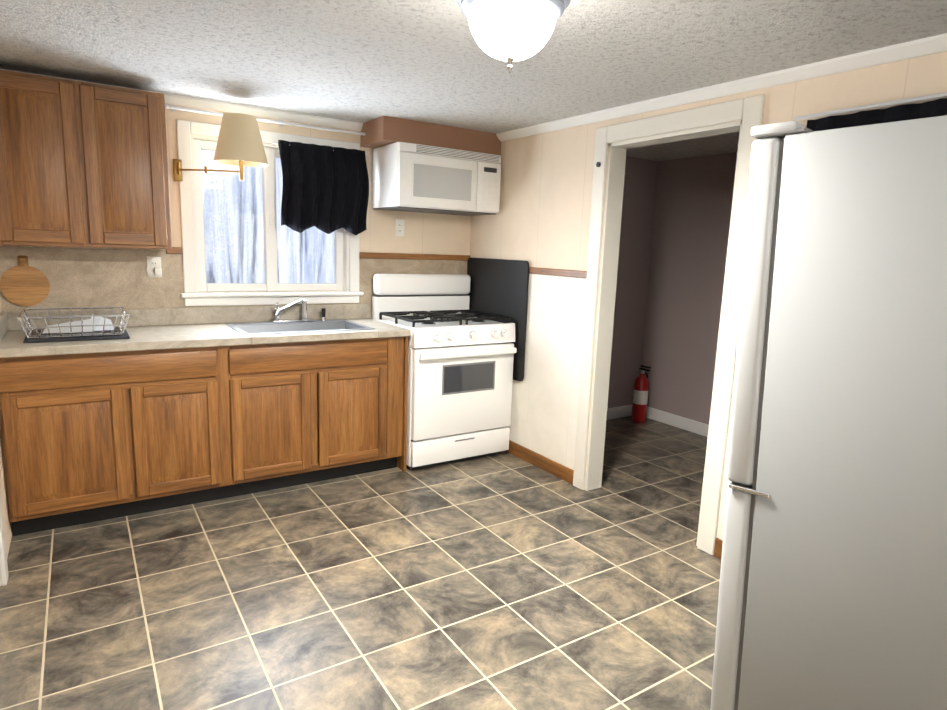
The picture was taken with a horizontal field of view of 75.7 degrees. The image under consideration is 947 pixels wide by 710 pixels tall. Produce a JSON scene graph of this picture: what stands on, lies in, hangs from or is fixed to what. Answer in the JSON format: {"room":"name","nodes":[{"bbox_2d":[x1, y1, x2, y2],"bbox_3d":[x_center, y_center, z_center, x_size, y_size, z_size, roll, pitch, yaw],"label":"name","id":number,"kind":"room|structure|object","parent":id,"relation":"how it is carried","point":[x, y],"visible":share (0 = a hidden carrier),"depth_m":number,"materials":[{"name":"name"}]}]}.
{"room":"kitchen","nodes":[
{"label":"kitchen","id":0,"kind":"room"},
{"bbox_2d":[0,299,12,557],"bbox_3d":[-2.224,-0.221,2.666,0.160,2.194,1.000,-4,12,-33],"label":"wall","id":1,"kind":"structure","parent":0,"point":[8,528],"depth_m":2.74,"materials":[{"name":"beige paint"}]},
{"bbox_2d":[0,311,7,338],"bbox_3d":[-2.241,-0.124,2.876,0.020,0.100,0.616,-4,12,-33],"label":"backsplash","id":2,"kind":"structure","parent":1,"relation":"attached to","point":[4,315],"depth_m":2.99,"materials":[{"name":"beige"}]},
{"bbox_2d":[0,497,8,586],"bbox_3d":[-1.964,-0.094,2.283,0.188,2.094,0.086,-4,12,-33],"label":"trim","id":3,"kind":"structure","parent":1,"relation":"attached to","point":[4,574],"depth_m":2.46,"materials":[{"name":"white wood"}]},
{"bbox_2d":[0,104,470,318],"bbox_3d":[-1.282,-0.407,3.924,3.120,2.194,0.120,-4,12,-33],"label":"wall","id":4,"kind":"structure","parent":0,"point":[433,233],"depth_m":4.16,"materials":[{"name":"beige paint"}]},
{"bbox_2d":[0,69,171,248],"bbox_3d":[-1.987,-0.947,3.090,0.757,0.784,0.317,-4,12,-33],"label":"upper cabinet","id":5,"kind":"object","parent":4,"relation":"attached to","point":[83,164],"visible":1,"depth_m":2.96,"materials":[{"name":"brown wood"}]},
{"bbox_2d":[2,69,362,130],"bbox_3d":[-1.204,-1.450,3.669,2.790,0.045,0.045,-4,12,-33],"label":"crown molding","id":6,"kind":"structure","parent":4,"relation":"attached to","point":[169,98],"depth_m":3.60,"materials":[{"name":"white wood"}]},
{"bbox_2d":[8,303,369,330],"bbox_3d":[-1.569,-0.240,3.677,2.026,0.100,0.020,-4,12,-33],"label":"backsplash","id":7,"kind":"structure","parent":4,"relation":"attached to","point":[138,317],"depth_m":3.66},
{"bbox_2d":[173,113,268,180],"bbox_3d":[-1.392,-1.145,3.383,0.462,0.356,0.376,-4,12,-33],"label":"wall lamp","id":8,"kind":"object","parent":4,"relation":"attached to","point":[240,143],"visible":1,"depth_m":3.30,"materials":[{"name":"beige fabric"}]},
{"bbox_2d":[0,246,467,316],"bbox_3d":[-1.230,-0.433,3.877,2.840,0.425,0.005,-4,12,-33],"label":"backsplash","id":9,"kind":"structure","parent":4,"relation":"attached to","point":[84,277],"depth_m":3.39,"materials":[{"name":"laminate"}]},
{"bbox_2d":[0,255,49,305],"bbox_3d":[-2.326,-0.384,3.156,0.210,0.262,0.056,-4,12,-33],"label":"cutting board","id":10,"kind":"object","parent":9,"relation":"hanging from","point":[23,283],"visible":1,"depth_m":3.15,"materials":[{"name":"brown wood"}]},
{"bbox_2d":[146,256,161,276],"bbox_3d":[-1.812,-0.499,3.453,0.078,0.116,0.045,-4,12,-33],"label":"electrical outlet","id":11,"kind":"object","parent":9,"relation":"attached to","point":[154,269],"depth_m":3.46,"materials":[{"name":"white plastic"}]},
{"bbox_2d":[395,219,404,236],"bbox_3d":[-0.514,-0.886,4.248,0.072,0.116,0.009,-4,12,-33],"label":"electrical outlet","id":12,"kind":"object","parent":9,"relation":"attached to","point":[399,224],"depth_m":4.24,"materials":[{"name":"white plastic"}]},
{"bbox_2d":[165,104,368,234],"bbox_3d":[-1.143,-1.093,3.721,1.320,0.675,0.139,-4,12,-33],"label":"curtain rod","id":13,"kind":"object","parent":4,"relation":"attached to","point":[325,188],"visible":0.9,"depth_m":3.82,"materials":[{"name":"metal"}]},
{"bbox_2d":[278,140,368,234],"bbox_3d":[-0.936,-1.042,3.844,0.561,0.545,0.100,-4,12,-33],"label":"curtain","id":14,"kind":"object","parent":13,"relation":"hanging from","point":[326,188],"depth_m":3.83,"materials":[{"name":"black fabric"}]},
{"bbox_2d":[176,120,363,305],"bbox_3d":[-1.250,-0.846,3.831,1.130,1.048,0.165,-4,12,-33],"label":"window","id":15,"kind":"structure","parent":4,"relation":"in","point":[199,290],"depth_m":3.77,"materials":[{"name":"white wood"}]},
{"bbox_2d":[359,252,468,260],"bbox_3d":[-0.412,-0.675,4.358,0.864,0.097,0.016,-4,12,-33],"label":"trim","id":16,"kind":"structure","parent":4,"relation":"attached to","point":[361,254],"depth_m":4.33,"materials":[{"name":"brown wood"}]},
{"bbox_2d":[372,142,500,215],"bbox_3d":[-0.246,-1.169,4.120,0.770,0.392,0.418,-4,12,-33],"label":"over-the-range microwave","id":17,"kind":"object","parent":4,"relation":"attached to","point":[411,177],"visible":1,"depth_m":3.93,"materials":[{"name":"white plastic"}]},
{"bbox_2d":[0,416,720,709],"bbox_3d":[0.142,1.091,2.293,5.970,0.104,5.200,-4,12,-33],"label":"floor","id":18,"kind":"structure","parent":0,"point":[504,580],"depth_m":2.49,"materials":[{"name":"stone-look ceramic tile"},{"name":"grout"}]},
{"bbox_2d":[0,351,151,535],"bbox_3d":[-2.038,0.374,3.136,0.568,0.874,0.615,-4,12,-33],"label":"base cabinet","id":19,"kind":"object","parent":18,"relation":"on","point":[74,428],"depth_m":2.88,"materials":[{"name":"brown wood"}]},
{"bbox_2d":[0,323,251,358],"bbox_3d":[-1.800,-0.091,3.183,1.088,0.040,0.636,-4,12,-33],"label":"countertop","id":20,"kind":"structure","parent":19,"relation":"on","point":[173,336],"depth_m":3.01,"materials":[{"name":"beige stone"}]},
{"bbox_2d":[17,307,129,342],"bbox_3d":[-1.992,-0.159,3.055,0.447,0.122,0.398,-4,12,-33],"label":"dish rack","id":21,"kind":"object","parent":20,"relation":"on","point":[96,327],"visible":1,"depth_m":2.99,"materials":[{"name":"chrome"},{"name":"black plastic"}]},
{"bbox_2d":[232,319,371,346],"bbox_3d":[-1.036,-0.083,3.671,0.700,0.170,0.380,-4,12,-33],"label":"sink","id":22,"kind":"object","parent":20,"relation":"in","point":[291,332],"depth_m":3.56,"materials":[{"name":"silver metal"}]},
{"bbox_2d":[144,347,247,510],"bbox_3d":[-1.662,0.345,3.377,0.604,0.874,0.615,-4,12,-33],"label":"base cabinet","id":23,"kind":"object","parent":18,"relation":"on","point":[163,408],"depth_m":3.17,"materials":[{"name":"brown wood"}]},
{"bbox_2d":[244,363,323,493],"bbox_3d":[-1.261,0.391,3.647,0.475,0.720,0.615,-4,12,-33],"label":"base cabinet","id":24,"kind":"object","parent":18,"relation":"on","point":[286,432],"depth_m":3.42,"materials":[{"name":"brown wood"}]},
{"bbox_2d":[244,339,387,370],"bbox_3d":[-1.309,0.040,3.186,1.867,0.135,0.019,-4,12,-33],"label":"drawer front","id":25,"kind":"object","parent":24,"relation":"attached to","point":[304,354],"depth_m":3.43,"materials":[{"name":"brown wood"}]},
{"bbox_2d":[320,359,391,479],"bbox_3d":[-0.898,0.363,3.880,0.470,0.720,0.615,-4,12,-33],"label":"base cabinet","id":26,"kind":"object","parent":18,"relation":"on","point":[356,398],"depth_m":3.65,"materials":[{"name":"brown wood"}]},
{"bbox_2d":[372,274,516,469],"bbox_3d":[-0.207,0.077,4.188,0.762,1.225,0.703,-4,12,-33],"label":"stove","id":27,"kind":"object","parent":18,"relation":"on","point":[460,374],"visible":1,"depth_m":3.99,"materials":[{"name":"white enameled metal"},{"name":"black iron"},{"name":"dark glass"}]},
{"bbox_2d":[632,365,650,422],"bbox_3d":[1.448,0.330,5.214,0.144,0.490,0.140,-4,12,-33],"label":"fire extinguisher","id":28,"kind":"object","parent":18,"relation":"on","point":[640,397],"visible":1,"depth_m":5.18,"materials":[{"name":"red metal"}]},
{"bbox_2d":[646,406,708,436],"bbox_3d":[2.679,0.850,3.614,0.014,0.100,4.480,-4,12,-33],"label":"baseboard","id":29,"kind":"structure","parent":18,"relation":"on","point":[677,421],"depth_m":5.09,"materials":[{"name":"white wood"}]},
{"bbox_2d":[710,115,946,709],"bbox_3d":[1.188,0.295,1.686,0.798,1.742,0.768,11,14,43],"label":"refrigerator","id":30,"kind":"object","parent":18,"relation":"on","point":[833,585],"visible":1,"depth_m":1.46,"materials":[{"name":"grey metal"}]},
{"bbox_2d":[0,0,946,160],"bbox_3d":[0.221,-1.153,1.902,5.970,0.166,5.200,-4,12,-33],"label":"ceiling","id":31,"kind":"structure","parent":0,"point":[427,61],"depth_m":2.41,"materials":[{"name":"white paint"}]},
{"bbox_2d":[361,116,500,154],"bbox_3d":[-0.276,-1.441,4.088,0.880,0.144,0.360,-4,12,-33],"label":"soffit","id":32,"kind":"structure","parent":31,"relation":"attached to","point":[382,131],"depth_m":3.89,"materials":[{"name":"brown wood"}]},
{"bbox_2d":[456,0,570,73],"bbox_3d":[0.111,-0.950,1.773,0.332,0.246,0.332,-4,12,-33],"label":"ceiling light fixture","id":33,"kind":"object","parent":31,"relation":"attached to","point":[509,31],"visible":1,"depth_m":1.70,"materials":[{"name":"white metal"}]},
{"bbox_2d":[607,152,736,424],"bbox_3d":[1.403,-0.093,2.666,0.004,2.194,4.600,-4,12,-33],"label":"wall","id":34,"kind":"structure","parent":0,"point":[675,227],"depth_m":3.17,"materials":[{"name":"grey"}]},
{"bbox_2d":[606,405,632,419],"bbox_3d":[0.829,0.535,5.047,1.516,0.100,0.014,-4,12,-33],"label":"baseboard","id":35,"kind":"structure","parent":34,"relation":"attached to","point":[622,411],"depth_m":5.32,"materials":[{"name":"white wood"}]},
{"bbox_2d":[470,51,946,489],"bbox_3d":[1.335,-0.094,2.658,0.120,2.194,4.900,-4,12,-33],"label":"wall","id":36,"kind":"structure","parent":0,"point":[541,219],"depth_m":3.61,"materials":[{"name":"beige paint"}]},
{"bbox_2d":[467,257,528,380],"bbox_3d":[0.147,-0.275,4.340,0.013,0.810,0.740,-4,12,-33],"label":"wall panel","id":37,"kind":"object","parent":36,"relation":"attached to","point":[499,286],"visible":0.62,"depth_m":4.19,"materials":[{"name":"black rubber"}]},
{"bbox_2d":[468,255,586,277],"bbox_3d":[0.313,-0.599,4.070,0.016,0.097,1.300,-4,12,-33],"label":"trim","id":38,"kind":"structure","parent":36,"relation":"attached to","point":[532,270],"depth_m":3.74,"materials":[{"name":"brown wood"}]},
{"bbox_2d":[505,440,573,484],"bbox_3d":[0.270,0.652,4.288,0.014,0.092,1.300,-4,12,-33],"label":"baseboard","id":39,"kind":"structure","parent":36,"relation":"attached to","point":[554,468],"depth_m":4.00,"materials":[{"name":"brown wood"}]},
{"bbox_2d":[508,274,734,539],"bbox_3d":[1.236,0.311,2.746,0.004,1.178,4.780,-4,12,-33],"label":"wainscot","id":40,"kind":"structure","parent":36,"relation":"attached to","point":[544,403],"depth_m":3.86,"materials":[{"name":"white paint"}]},
{"bbox_2d":[573,94,764,554],"bbox_3d":[0.977,-0.153,3.199,0.168,2.100,1.000,-4,12,-33],"label":"door frame","id":41,"kind":"structure","parent":36,"relation":"attached to","point":[748,111],"depth_m":3.14,"materials":[{"name":"beige wood"}]},
{"bbox_2d":[714,538,722,558],"bbox_3d":[1.831,1.122,1.902,0.014,0.092,2.480,-4,12,-33],"label":"baseboard","id":42,"kind":"structure","parent":36,"relation":"attached to","point":[718,542],"depth_m":2.90,"materials":[{"name":"brown wood"}]},
{"bbox_2d":[496,33,946,140],"bbox_3d":[1.270,-1.135,2.483,0.045,0.090,4.780,-4,12,-33],"label":"crown molding","id":43,"kind":"structure","parent":36,"relation":"attached to","point":[906,50],"depth_m":2.56,"materials":[{"name":"white wood"}]},
{"bbox_2d":[794,92,946,131],"bbox_3d":[1.572,-0.347,2.018,0.057,1.028,1.190,-4,12,-33],"label":"curtain","id":44,"kind":"object","parent":36,"relation":"hanging from","point":[934,108],"visible":0.02,"depth_m":2.17,"materials":[{"name":"black fabric"}]},
{"label":"outside","id":45,"kind":"structure","parent":0,"visible":0},
{"bbox_2d":[201,150,334,282],"bbox_3d":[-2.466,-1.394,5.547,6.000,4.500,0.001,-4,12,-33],"label":"curtain","id":46,"kind":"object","parent":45,"point":[291,274],"depth_m":5.79,"materials":[{"name":"white fabric"}]}
]}

